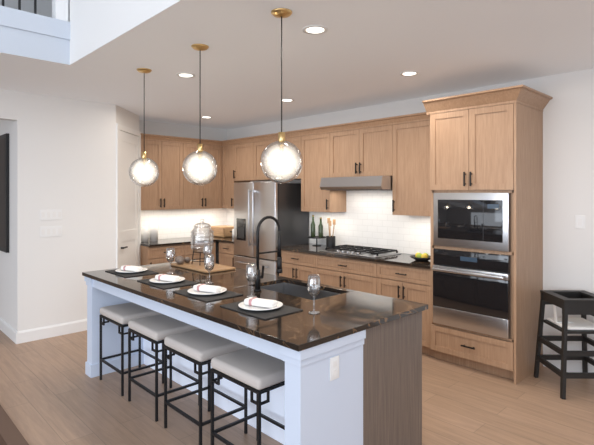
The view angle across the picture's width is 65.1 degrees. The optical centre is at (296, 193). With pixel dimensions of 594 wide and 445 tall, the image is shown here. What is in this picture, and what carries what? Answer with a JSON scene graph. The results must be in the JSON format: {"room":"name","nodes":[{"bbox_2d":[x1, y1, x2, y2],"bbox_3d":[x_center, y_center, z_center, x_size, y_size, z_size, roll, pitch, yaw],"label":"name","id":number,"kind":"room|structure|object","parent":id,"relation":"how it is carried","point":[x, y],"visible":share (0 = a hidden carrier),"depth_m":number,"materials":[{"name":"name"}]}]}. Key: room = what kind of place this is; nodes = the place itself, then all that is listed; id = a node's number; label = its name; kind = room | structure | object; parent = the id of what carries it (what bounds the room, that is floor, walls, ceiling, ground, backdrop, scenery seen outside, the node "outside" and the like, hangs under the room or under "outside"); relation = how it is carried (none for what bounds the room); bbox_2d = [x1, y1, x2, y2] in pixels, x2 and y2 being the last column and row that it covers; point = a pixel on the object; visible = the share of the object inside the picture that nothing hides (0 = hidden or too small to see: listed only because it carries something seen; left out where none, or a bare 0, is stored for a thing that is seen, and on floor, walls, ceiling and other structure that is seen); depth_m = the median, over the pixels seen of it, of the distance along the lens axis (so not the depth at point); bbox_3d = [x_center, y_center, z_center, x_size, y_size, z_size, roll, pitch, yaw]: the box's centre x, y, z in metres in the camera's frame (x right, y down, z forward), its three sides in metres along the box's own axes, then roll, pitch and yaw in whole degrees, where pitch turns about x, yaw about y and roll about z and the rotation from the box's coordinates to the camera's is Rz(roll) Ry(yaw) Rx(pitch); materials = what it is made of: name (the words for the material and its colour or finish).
{"room":"kitchen","nodes":[
{"label":"kitchen","id":0,"kind":"room"},
{"bbox_2d":[0,0,69,21],"bbox_3d":[-7.947,-1.480,7.258,11.200,6.200,0.200,0,0,-44],"label":"wall","id":1,"kind":"structure","parent":0,"point":[44,7],"depth_m":9.61,"materials":[{"name":"white paint"}]},
{"bbox_2d":[0,89,138,330],"bbox_3d":[-6.870,0.260,4.734,9.250,2.720,4.930,0,0,-44],"label":"wall","id":2,"kind":"structure","parent":0,"point":[62,151],"depth_m":5.32,"materials":[{"name":"white paint"}]},
{"bbox_2d":[0,133,8,252],"bbox_3d":[-3.804,-0.005,5.811,0.033,1.350,1.530,0,0,-44],"label":"picture frame","id":3,"kind":"object","parent":2,"relation":"attached to","point":[4,139],"visible":1,"depth_m":5.30,"materials":[{"name":"black metal"}]},
{"bbox_2d":[40,209,61,219],"label":"switch plates","id":4,"kind":"object","parent":2,"relation":"attached to","point":[51,214],"depth_m":5.25,"materials":[{"name":"white plastic"}]},
{"bbox_2d":[40,226,61,237],"label":"switch plates","id":5,"kind":"object","parent":2,"relation":"attached to","point":[52,231],"depth_m":5.25,"materials":[{"name":"white plastic"}]},
{"bbox_2d":[116,123,140,267],"bbox_3d":[-2.217,0.375,6.172,0.066,2.490,0.820,0,0,1],"label":"door","id":6,"kind":"structure","parent":2,"relation":"attached to","point":[128,140],"depth_m":6.12,"materials":[{"name":"white"}]},
{"bbox_2d":[0,318,593,372],"bbox_3d":[0.054,1.555,4.478,15.304,0.130,1.905,0,0,27],"label":"baseboard","id":7,"kind":"structure","parent":2,"relation":"attached to","point":[18,337],"depth_m":5.16,"materials":[{"name":"white wood"}]},
{"bbox_2d":[0,5,330,129],"bbox_3d":[-5.715,-1.280,4.795,11.000,0.361,6.445,0,0,-44],"label":"ceiling","id":8,"kind":"structure","parent":0,"point":[34,48],"depth_m":4.82,"materials":[{"name":"white paint"}]},
{"bbox_2d":[2,0,67,21],"bbox_3d":[-4.743,-1.995,1.362,7.640,1.070,0.100,0,0,-44],"label":"loft railing","id":9,"kind":"object","parent":8,"relation":"on","point":[59,7],"visible":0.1,"depth_m":3.93,"materials":[{"name":"white paint"}]},
{"bbox_2d":[139,120,226,263],"bbox_3d":[-1.912,0.260,7.514,1.750,2.720,0.200,0,0,-44],"label":"wall","id":10,"kind":"structure","parent":0,"point":[156,128],"depth_m":7.47,"materials":[{"name":"white paint"}]},
{"bbox_2d":[140,133,221,209],"bbox_3d":[-1.711,-0.305,7.303,1.745,1.090,0.377,0,0,-44],"label":"upper cabinet","id":11,"kind":"object","parent":10,"relation":"attached to","point":[171,190],"visible":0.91,"depth_m":7.04,"materials":[{"name":"brown wood"}]},
{"bbox_2d":[0,330,593,444],"bbox_3d":[-2.677,1.670,1.782,11.200,0.100,15.000,0,0,-44],"label":"floor","id":12,"kind":"structure","parent":0,"point":[46,391],"depth_m":3.50,"materials":[{"name":"brown wood"}]},
{"bbox_2d":[0,405,28,444],"bbox_3d":[-2.927,1.613,1.264,4.120,0.014,5.000,0,0,-44],"label":"living room rug","id":13,"kind":"object","parent":12,"relation":"on","point":[9,433],"visible":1,"depth_m":3.11,"materials":[{"name":"brown carpet"}]},
{"bbox_2d":[100,302,163,395],"bbox_3d":[-1.425,1.304,4.007,0.380,0.633,0.470,0,0,-44],"label":"stool","id":14,"kind":"object","parent":12,"relation":"on","point":[119,314],"visible":0.66,"depth_m":3.91,"materials":[{"name":"black metal"}]},
{"bbox_2d":[128,314,199,421],"bbox_3d":[-1.026,1.304,3.593,0.380,0.633,0.470,0,0,-44],"label":"stool","id":15,"kind":"object","parent":12,"relation":"on","point":[155,328],"visible":0.7,"depth_m":3.50,"materials":[{"name":"white leather"}]},
{"bbox_2d":[140,236,235,266],"bbox_3d":[-1.466,1.163,7.049,1.745,0.915,1.082,0,0,-44],"label":"base cabinet","id":16,"kind":"object","parent":12,"relation":"on","point":[151,252],"visible":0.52,"depth_m":6.84,"materials":[{"name":"brown wood"}]},
{"bbox_2d":[141,222,157,241],"bbox_3d":[-2.175,0.561,6.845,0.253,0.285,0.120,0,0,-44],"label":"canisters","id":17,"kind":"object","parent":16,"relation":"on","point":[151,234],"visible":0.98,"depth_m":6.83,"materials":[{"name":"white ceramic"}]},
{"bbox_2d":[211,225,233,237],"bbox_3d":[-1.133,0.620,7.577,0.300,0.169,0.550,0,0,-44],"label":"bread box","id":18,"kind":"object","parent":16,"relation":"on","point":[223,231],"visible":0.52,"depth_m":7.48,"materials":[{"name":"brown wood"}]},
{"bbox_2d":[164,329,247,444],"bbox_3d":[-0.627,1.304,3.178,0.380,0.633,0.470,0,0,-44],"label":"stool","id":19,"kind":"object","parent":12,"relation":"on","point":[197,346],"visible":0.69,"depth_m":3.09,"materials":[{"name":"black metal"}]},
{"bbox_2d":[210,347,284,444],"bbox_3d":[-0.228,1.304,2.764,0.380,0.633,0.470,0,0,-44],"label":"stool","id":20,"kind":"object","parent":12,"relation":"on","point":[258,372],"visible":0.7,"depth_m":2.68,"materials":[{"name":"white leather"}]},
{"bbox_2d":[82,260,427,444],"bbox_3d":[-0.538,1.163,3.570,1.171,0.915,2.790,0,0,-44],"label":"kitchen island","id":21,"kind":"object","parent":12,"relation":"on","point":[375,398],"visible":0.74,"depth_m":2.77,"materials":[{"name":"stone"}]},
{"bbox_2d":[106,248,174,276],"bbox_3d":[-1.400,0.593,4.162,0.420,0.222,0.541,0,0,-44],"label":"place setting","id":22,"kind":"object","parent":21,"relation":"on","point":[126,270],"visible":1,"depth_m":4.10,"materials":[{"name":"grey ceramic"}]},
{"bbox_2d":[137,254,214,288],"bbox_3d":[-0.960,0.593,3.697,0.410,0.222,0.521,0,0,-44],"label":"place setting","id":23,"kind":"object","parent":21,"relation":"on","point":[163,281],"visible":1,"depth_m":3.64,"materials":[{"name":"grey ceramic"}]},
{"bbox_2d":[170,256,235,272],"bbox_3d":[-0.904,0.657,4.425,0.320,0.094,0.650,0,0,-44],"label":"serving board","id":24,"kind":"object","parent":21,"relation":"on","point":[186,263],"visible":0.98,"depth_m":4.41,"materials":[{"name":"brown wood"}]},
{"bbox_2d":[190,219,213,264],"bbox_3d":[-0.920,0.463,4.514,0.224,0.439,0.224,0,0,-44],"label":"glass jar","id":25,"kind":"object","parent":24,"relation":"on","point":[200,251],"visible":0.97,"depth_m":4.48,"materials":[{"name":"clear glass"}]},
{"bbox_2d":[203,244,211,268],"bbox_3d":[-0.812,0.571,4.229,0.081,0.222,0.082,0,0,-44],"label":"wine glass","id":26,"kind":"object","parent":24,"relation":"on","point":[204,244],"visible":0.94,"depth_m":4.21,"materials":[{"name":"clear glass"}]},
{"bbox_2d":[172,263,257,301],"bbox_3d":[-0.572,0.593,3.251,0.350,0.222,0.561,0,0,-44],"label":"place setting","id":27,"kind":"object","parent":21,"relation":"on","point":[203,292],"visible":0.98,"depth_m":3.21,"materials":[{"name":"grey ceramic"}]},
{"bbox_2d":[254,216,281,291],"bbox_3d":[-0.192,0.434,3.414,0.260,0.540,0.109,0,0,-44],"label":"faucet","id":28,"kind":"object","parent":21,"relation":"on","point":[279,258],"visible":0.99,"depth_m":3.39,"materials":[{"name":"black metal"}]},
{"bbox_2d":[220,274,320,319],"bbox_3d":[-0.163,0.593,2.826,0.350,0.222,0.561,0,0,-44],"label":"place setting","id":29,"kind":"object","parent":21,"relation":"on","point":[265,309],"visible":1,"depth_m":2.79,"materials":[{"name":"black fabric"}]},
{"bbox_2d":[330,355,338,380],"bbox_3d":[0.191,0.887,2.364,0.070,0.115,0.007,0,0,-44],"label":"island outlet","id":30,"kind":"object","parent":21,"relation":"attached to","point":[334,361],"visible":1,"depth_m":2.36,"materials":[{"name":"white plastic"}]},
{"bbox_2d":[234,181,308,275],"bbox_3d":[-0.403,0.730,6.666,0.690,1.780,0.925,0,0,-44],"label":"fridge","id":31,"kind":"object","parent":12,"relation":"on","point":[253,201],"visible":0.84,"depth_m":6.39,"materials":[{"name":"grey metal"}]},
{"bbox_2d":[279,243,433,355],"bbox_3d":[0.738,1.163,5.553,0.643,0.915,2.241,0,0,-44],"label":"base cabinet","id":32,"kind":"object","parent":12,"relation":"on","point":[399,276],"visible":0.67,"depth_m":5.12,"materials":[{"name":"brown wood"}]},
{"bbox_2d":[307,215,325,245],"bbox_3d":[0.267,0.497,6.280,0.260,0.413,0.260,0,0,-44],"label":"oil bottles","id":33,"kind":"object","parent":32,"relation":"on","point":[320,227],"visible":0.99,"depth_m":6.24,"materials":[{"name":"green glass"}]},
{"bbox_2d":[326,218,335,247],"bbox_3d":[0.439,0.509,6.043,0.120,0.389,0.130,0,0,-44],"label":"utensil crock","id":34,"kind":"object","parent":32,"relation":"on","point":[330,240],"visible":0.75,"depth_m":6.01,"materials":[{"name":"black metal"}]},
{"bbox_2d":[319,245,400,257],"bbox_3d":[0.741,0.680,5.543,0.510,0.047,0.840,0,0,-44],"label":"cooktop","id":35,"kind":"object","parent":32,"relation":"in","point":[363,251],"visible":1,"depth_m":5.44,"materials":[{"name":"silver metal"}]},
{"bbox_2d":[410,252,430,260],"bbox_3d":[1.315,0.664,4.902,0.250,0.080,0.250,0,0,-44],"label":"fruit bowl","id":36,"kind":"object","parent":32,"relation":"on","point":[418,256],"visible":0.98,"depth_m":4.84,"materials":[{"name":"yellow food"}]},
{"bbox_2d":[422,85,552,384],"bbox_3d":[1.790,0.362,4.403,0.722,2.515,0.932,0,0,-44],"label":"oven tower","id":37,"kind":"object","parent":12,"relation":"on","point":[486,147],"visible":1,"depth_m":4.17,"materials":[{"name":"brown wood"}]},
{"bbox_2d":[533,290,593,399],"bbox_3d":[2.318,1.234,3.882,0.458,0.775,0.462,0,0,1],"label":"high chair","id":38,"kind":"object","parent":12,"relation":"on","point":[572,302],"visible":1,"depth_m":3.84,"materials":[{"name":"black wood"}]},
{"bbox_2d":[70,0,593,111],"bbox_3d":[2.237,-2.840,2.048,3.350,3.481,8.570,0,0,-44],"label":"ceiling","id":39,"kind":"structure","parent":0,"point":[453,45],"depth_m":3.52,"materials":[{"name":"white paint"}]},
{"bbox_2d":[129,68,158,186],"bbox_3d":[-1.359,-0.580,4.133,0.259,1.040,0.259,0,0,-44],"label":"pendant light","id":40,"kind":"object","parent":39,"relation":"hanging from","point":[144,172],"visible":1,"depth_m":4.08,"materials":[{"name":"glass"}]},
{"bbox_2d":[177,73,194,77],"bbox_3d":[-1.030,-1.095,4.311,0.170,0.006,0.170,0,0,-44],"label":"recessed light","id":41,"kind":"object","parent":39,"relation":"in","point":[184,75],"visible":1,"depth_m":4.32,"materials":[{"name":"white"}]},
{"bbox_2d":[182,44,217,184],"bbox_3d":[-0.724,-0.580,3.474,0.259,1.040,0.259,0,0,-44],"label":"pendant light","id":42,"kind":"object","parent":39,"relation":"hanging from","point":[199,167],"visible":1,"depth_m":3.43,"materials":[{"name":"glass"}]},
{"bbox_2d":[260,8,302,183],"bbox_3d":[-0.093,-0.580,2.818,0.259,1.040,0.259,0,0,-44],"label":"pendant light","id":43,"kind":"object","parent":39,"relation":"hanging from","point":[281,161],"visible":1,"depth_m":2.77,"materials":[{"name":"glass"}]},
{"bbox_2d":[280,99,293,101],"bbox_3d":[-0.116,-1.095,5.467,0.170,0.006,0.170,0,0,-44],"label":"recessed light","id":44,"kind":"object","parent":39,"relation":"in","point":[283,100],"visible":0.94,"depth_m":5.48,"materials":[{"name":"white plastic"}]},
{"bbox_2d":[303,25,327,34],"bbox_3d":[0.121,-1.095,3.115,0.170,0.006,0.170,0,0,-44],"label":"recessed light","id":45,"kind":"object","parent":39,"relation":"in","point":[312,29],"visible":1,"depth_m":3.11,"materials":[{"name":"white plastic"}]},
{"bbox_2d":[400,71,418,75],"bbox_3d":[1.027,-1.095,4.250,0.170,0.006,0.170,0,0,-44],"label":"recessed light","id":46,"kind":"object","parent":39,"relation":"in","point":[406,73],"visible":1,"depth_m":4.25,"materials":[{"name":"white plastic"}]},
{"bbox_2d":[227,68,593,358],"bbox_3d":[1.286,-1.480,5.596,0.200,6.200,15.000,0,0,-44],"label":"wall","id":47,"kind":"structure","parent":0,"point":[568,118],"depth_m":4.27,"materials":[{"name":"white paint"}]},
{"bbox_2d":[141,180,430,255],"bbox_3d":[-0.363,0.242,5.903,1.750,0.924,4.270,0,0,-44],"label":"tile backsplash","id":48,"kind":"structure","parent":47,"relation":"attached to","point":[368,220],"depth_m":6.00,"materials":[{"name":"white tile"}]},
{"bbox_2d":[221,112,430,215],"bbox_3d":[0.245,-0.305,6.258,0.377,1.090,3.941,0,0,-44],"label":"upper cabinet","id":49,"kind":"object","parent":47,"relation":"attached to","point":[398,147],"visible":0.84,"depth_m":5.72,"materials":[{"name":"brown wood"}]},
{"bbox_2d":[320,176,391,190],"bbox_3d":[0.787,-0.117,5.587,0.527,0.157,0.920,0,0,-44],"label":"range hood","id":50,"kind":"object","parent":47,"relation":"attached to","point":[361,182],"visible":0.87,"depth_m":5.33,"materials":[{"name":"silver metal"}]},
{"bbox_2d":[575,215,584,228],"label":"switch plates","id":51,"kind":"object","parent":47,"relation":"attached to","point":[579,219],"depth_m":4.15,"materials":[{"name":"white plastic"}]}
]}

